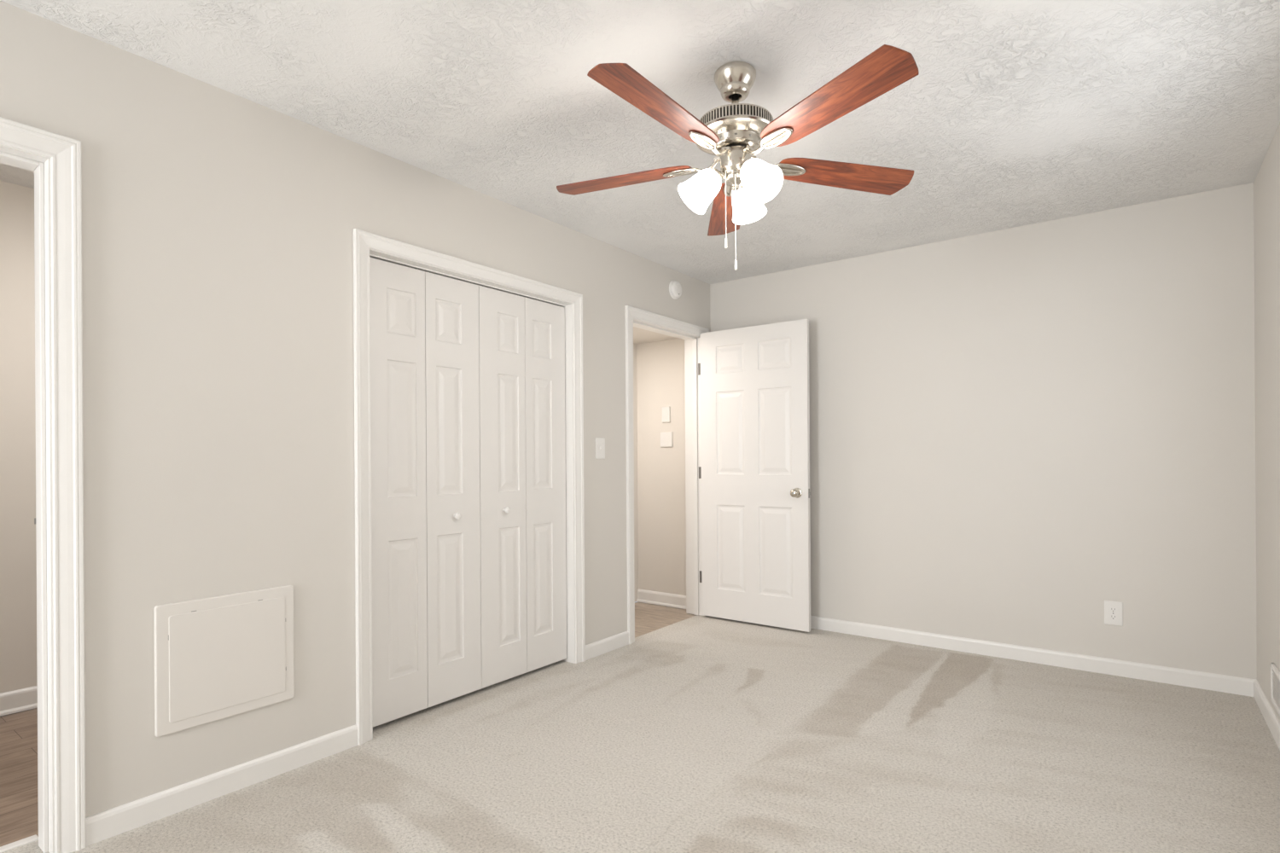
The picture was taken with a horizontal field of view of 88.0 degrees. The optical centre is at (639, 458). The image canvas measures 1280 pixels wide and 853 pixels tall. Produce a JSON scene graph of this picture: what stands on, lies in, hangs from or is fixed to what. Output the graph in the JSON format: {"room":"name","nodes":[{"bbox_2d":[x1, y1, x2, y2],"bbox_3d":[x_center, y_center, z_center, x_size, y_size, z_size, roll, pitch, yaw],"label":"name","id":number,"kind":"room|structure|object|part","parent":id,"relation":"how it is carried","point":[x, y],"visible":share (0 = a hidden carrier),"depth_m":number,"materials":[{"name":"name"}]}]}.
{"room":"empty bedroom","nodes":[
{"label":"empty bedroom","id":0,"kind":"room"},
{"bbox_2d":[0,180,37,693],"bbox_3d":[-2.709,-0.052,2.179,1.595,2.440,2.550,0,0,37],"label":"wall","id":1,"kind":"structure","parent":0,"point":[18,539],"depth_m":3.07,"materials":[{"name":"paint"}]},
{"bbox_2d":[0,686,37,716],"bbox_3d":[-3.234,1.122,2.578,0.024,0.098,2.390,0,0,37],"label":"baseboard","id":2,"kind":"structure","parent":1,"relation":"attached to","point":[14,701],"depth_m":3.06,"materials":[{"name":"wood"}]},
{"bbox_2d":[0,0,710,817],"bbox_3d":[-1.542,-0.060,2.286,0.145,2.440,6.720,0,0,37],"label":"wall","id":3,"kind":"structure","parent":0,"point":[218,224],"depth_m":2.32,"materials":[{"name":"paint"}]},
{"bbox_2d":[0,116,86,852],"bbox_3d":[-2.013,0.109,1.644,0.168,2.108,0.959,0,0,37],"label":"door frame","id":4,"kind":"structure","parent":3,"relation":"attached to","point":[55,160],"depth_m":1.95,"materials":[{"name":"wood"}]},
{"bbox_2d":[153,585,294,737],"bbox_3d":[-1.425,0.685,2.304,0.012,0.424,0.438,0,0,37],"label":"access panel","id":5,"kind":"object","parent":3,"relation":"attached to","point":[217,658],"visible":1,"depth_m":2.28,"materials":[{"name":"plastic"}]},
{"bbox_2d":[85,631,628,846],"bbox_3d":[-1.435,1.119,2.287,0.013,0.082,6.600,0,0,37],"label":"baseboard","id":6,"kind":"structure","parent":3,"relation":"attached to","point":[124,818],"depth_m":2.28,"materials":[{"name":"wood"}]},
{"bbox_2d":[369,256,481,727],"bbox_3d":[-0.968,0.137,3.018,0.062,1.996,0.608,0,0,37],"label":"door","id":7,"kind":"structure","parent":3,"relation":"in","point":[425,361],"depth_m":3.01,"materials":[{"name":"wood"}]},
{"bbox_3d":[-0.864,0.272,3.131,0.032,0.034,0.034,0,0,37],"label":"knob","id":8,"kind":"part","parent":7,"relation":"part of","materials":[{"name":"ceramic"}]},
{"bbox_2d":[369,254,565,307],"bbox_3d":[-0.804,-0.862,3.273,0.038,0.007,1.227,0,0,37],"label":"track","id":9,"kind":"object","parent":3,"relation":"attached to","point":[370,255],"visible":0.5,"depth_m":3.18,"materials":[{"name":"metal"}]},
{"bbox_2d":[353,228,585,745],"bbox_3d":[-0.794,0.113,3.270,0.166,2.085,1.373,0,0,37],"label":"door frame","id":10,"kind":"structure","parent":3,"relation":"attached to","point":[365,243],"depth_m":2.90,"materials":[{"name":"wood"}]},
{"bbox_2d":[478,285,566,688],"bbox_3d":[-0.602,0.134,3.507,0.062,1.996,0.610,0,0,37],"label":"door","id":11,"kind":"structure","parent":3,"relation":"in","point":[521,340],"depth_m":3.48,"materials":[{"name":"wood"}]},
{"bbox_3d":[-0.680,0.264,3.377,0.032,0.034,0.034,0,0,37],"label":"knob","id":12,"kind":"part","parent":11,"relation":"part of","materials":[{"name":"ceramic"}]},
{"bbox_2d":[595,437,605,459],"bbox_3d":[-0.229,-0.059,3.904,0.017,0.123,0.079,0,0,37],"label":"light switch","id":13,"kind":"object","parent":3,"relation":"attached to","point":[600,442],"visible":1,"depth_m":3.90,"materials":[{"name":"white plastic"}]},
{"bbox_2d":[625,305,708,644],"bbox_3d":[0.155,0.100,4.538,0.166,2.099,0.973,0,0,37],"label":"door frame","id":14,"kind":"structure","parent":3,"relation":"attached to","point":[636,317],"depth_m":4.84,"materials":[{"name":"wood"}]},
{"bbox_2d":[669,280,681,299],"bbox_3d":[0.250,-1.155,4.535,0.040,0.128,0.128,0,0,37],"label":"smoke detector","id":15,"kind":"object","parent":3,"relation":"attached to","point":[675,288],"visible":1,"depth_m":4.51,"materials":[{"name":"white plastic"}]},
{"bbox_2d":[698,319,810,632],"bbox_3d":[0.763,0.112,4.572,0.862,2.034,0.172,0,0,37],"label":"door","id":16,"kind":"structure","parent":3,"relation":"in","point":[754,470],"depth_m":4.53,"materials":[{"name":"wood"}]},
{"bbox_3d":[1.011,0.227,4.323,0.066,0.066,0.067,0,0,37],"label":"knob","id":17,"kind":"part","parent":16,"relation":"part of","materials":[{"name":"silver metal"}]},
{"bbox_2d":[633,343,638,602],"bbox_3d":[-0.262,0.117,4.652,0.643,2.070,1.400,0,0,37],"label":"wall","id":18,"kind":"structure","parent":0,"point":[635,387],"depth_m":5.33,"materials":[{"name":"paint"}]},
{"bbox_2d":[0,0,1279,285],"bbox_3d":[-0.910,-1.314,1.883,4.843,0.060,6.840,0,0,37],"label":"ceiling","id":19,"kind":"structure","parent":0,"point":[1015,113],"depth_m":2.36,"materials":[{"name":"white paint"}]},
{"bbox_2d":[556,44,919,270],"bbox_3d":[0.285,-0.954,2.183,1.267,0.675,1.236,0,0,37],"label":"ceiling fan","id":20,"kind":"object","parent":19,"relation":"hanging from","point":[735,132],"visible":1,"depth_m":2.13,"materials":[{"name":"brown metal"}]},
{"bbox_3d":[-0.060,-0.991,2.365,0.515,0.006,0.140,0,9,22],"label":"blade","id":21,"kind":"part","parent":20,"relation":"part of","materials":[{"name":"brown wood"}]},
{"bbox_3d":[0.060,-1.004,1.901,0.140,0.006,0.515,13,7,39],"label":"blade","id":22,"kind":"part","parent":20,"relation":"part of","materials":[{"name":"brown wood"}]},
{"bbox_3d":[0.210,-0.902,2.207,0.076,0.079,0.057,0,0,-31],"label":"bulb","id":23,"kind":"part","parent":20,"relation":"part of","materials":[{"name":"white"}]},
{"bbox_3d":[0.192,-0.887,2.201,0.138,0.143,0.136,0,0,37],"label":"lamp shade","id":24,"kind":"part","parent":20,"relation":"part of","materials":[{"name":"white glass"}]},
{"bbox_3d":[0.260,-0.939,2.204,0.072,0.047,0.056,0,0,20],"label":"lamp arm","id":25,"kind":"part","parent":20,"relation":"part of","materials":[{"name":"silver metal"}]},
{"bbox_3d":[0.344,-0.981,2.622,0.140,0.006,0.515,-11,-2,3],"label":"blade","id":26,"kind":"part","parent":20,"relation":"part of","materials":[{"name":"brown wood"}]},
{"bbox_3d":[0.288,-0.839,2.186,0.020,0.231,0.002,0,0,-43],"label":"pull chain","id":27,"kind":"part","parent":20,"relation":"part of","materials":[{"name":"silver metal"}]},
{"bbox_3d":[0.314,-0.795,2.182,0.002,0.289,0.016,0,0,10],"label":"pull chain","id":28,"kind":"part","parent":20,"relation":"part of","materials":[{"name":"silver metal"}]},
{"bbox_3d":[0.372,-0.888,2.326,0.123,0.143,0.143,0,0,37],"label":"lamp shade","id":29,"kind":"part","parent":20,"relation":"part of","materials":[{"name":"white glass"}]},
{"bbox_3d":[0.372,-0.903,2.118,0.077,0.079,0.057,0,0,37],"label":"bulb","id":30,"kind":"part","parent":20,"relation":"part of","materials":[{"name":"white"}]},
{"bbox_3d":[0.377,-0.888,2.103,0.142,0.143,0.126,0,0,37],"label":"lamp shade","id":31,"kind":"part","parent":20,"relation":"part of","materials":[{"name":"white glass"}]},
{"bbox_3d":[0.538,-1.002,1.871,0.140,0.006,0.515,14,-9,-31],"label":"blade","id":32,"kind":"part","parent":20,"relation":"part of","materials":[{"name":"brown wood"}]},
{"bbox_3d":[0.714,-0.988,2.317,0.515,0.006,0.140,1,-13,-14],"label":"blade","id":33,"kind":"part","parent":20,"relation":"part of","materials":[{"name":"brown wood"}]},
{"bbox_2d":[0,601,1279,852],"bbox_3d":[-0.894,1.175,1.883,4.603,0.041,6.600,0,0,37],"label":"floor","id":34,"kind":"structure","parent":0,"point":[698,734],"depth_m":2.47,"materials":[{"name":"carpet"}]},
{"bbox_2d":[0,834,38,852],"bbox_3d":[-2.088,1.163,1.705,0.035,0.010,0.815,0,0,37],"label":"threshold","id":35,"kind":"object","parent":34,"relation":"on","point":[27,840],"visible":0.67,"depth_m":1.99,"materials":[{"name":"white wood"}]},
{"bbox_2d":[633,326,678,344],"bbox_3d":[-0.269,-0.948,4.652,0.643,0.060,1.400,0,0,37],"label":"ceiling","id":36,"kind":"structure","parent":0,"point":[640,336],"depth_m":5.04,"materials":[{"name":"paint"}]},
{"bbox_2d":[636,182,1256,680],"bbox_3d":[1.492,-0.079,4.287,3.891,2.440,0.120,0,0,37],"label":"wall","id":37,"kind":"structure","parent":0,"point":[1015,433],"depth_m":3.70,"materials":[{"name":"paint"}]},
{"bbox_2d":[636,588,686,609],"bbox_3d":[0.197,1.100,5.173,0.543,0.098,0.024,0,0,37],"label":"baseboard","id":38,"kind":"structure","parent":37,"relation":"attached to","point":[645,596],"depth_m":5.19,"materials":[{"name":"wood"}]},
{"bbox_2d":[660,431,672,447],"bbox_3d":[0.206,-0.147,5.168,0.112,0.114,0.012,0,0,37],"label":"wall plate","id":39,"kind":"object","parent":37,"relation":"attached to","point":[666,438],"visible":1,"depth_m":5.16,"materials":[{"name":"white plastic"}]},
{"bbox_2d":[662,407,670,422],"bbox_3d":[0.203,-0.342,5.169,0.074,0.120,0.012,0,0,37],"label":"wall plate","id":40,"kind":"object","parent":37,"relation":"attached to","point":[666,410],"visible":1,"depth_m":5.16,"materials":[{"name":"white plastic"}]},
{"bbox_2d":[810,616,1256,697],"bbox_3d":[1.728,1.098,4.034,2.983,0.082,0.013,0,0,37],"label":"baseboard","id":41,"kind":"structure","parent":37,"relation":"attached to","point":[1236,685],"depth_m":3.64,"materials":[{"name":"wood"}]},
{"bbox_2d":[1104,600,1122,626],"bbox_3d":[2.478,0.811,3.473,0.080,0.123,0.009,0,0,37],"label":"wall outlet","id":42,"kind":"object","parent":37,"relation":"attached to","point":[1113,610],"visible":1,"depth_m":3.47,"materials":[{"name":"white plastic"}]},
{"bbox_2d":[1109,614,1117,620],"bbox_3d":[2.477,0.831,3.470,0.034,0.029,0.002,0,0,37],"label":"receptacle","id":43,"kind":"object","parent":42,"relation":"attached to","point":[1112,617],"depth_m":3.47,"materials":[{"name":"white plastic"}]},
{"bbox_2d":[1109,606,1117,612],"bbox_3d":[2.476,0.792,3.470,0.034,0.029,0.002,0,0,37],"label":"receptacle","id":44,"kind":"object","parent":42,"relation":"attached to","point":[1112,609],"depth_m":3.47,"materials":[{"name":"white plastic"}]},
{"bbox_2d":[1253,122,1279,721],"bbox_3d":[0.988,-0.076,0.467,0.120,2.440,6.840,0,0,37],"label":"wall","id":45,"kind":"structure","parent":0,"point":[1266,183],"depth_m":2.83,"materials":[{"name":"paint"}]},
{"bbox_2d":[1253,680,1279,750],"bbox_3d":[0.943,1.103,0.507,0.013,0.082,6.600,0,0,37],"label":"baseboard","id":46,"kind":"structure","parent":45,"relation":"attached to","point":[1272,722],"depth_m":2.82,"materials":[{"name":"wood"}]},
{"bbox_2d":[1270,663,1279,715],"bbox_3d":[2.512,0.925,2.604,0.012,0.156,0.350,0,0,37],"label":"air vent","id":47,"kind":"object","parent":45,"relation":"in","point":[1275,673],"visible":1,"depth_m":2.67,"materials":[{"name":"white plastic"}]}
]}

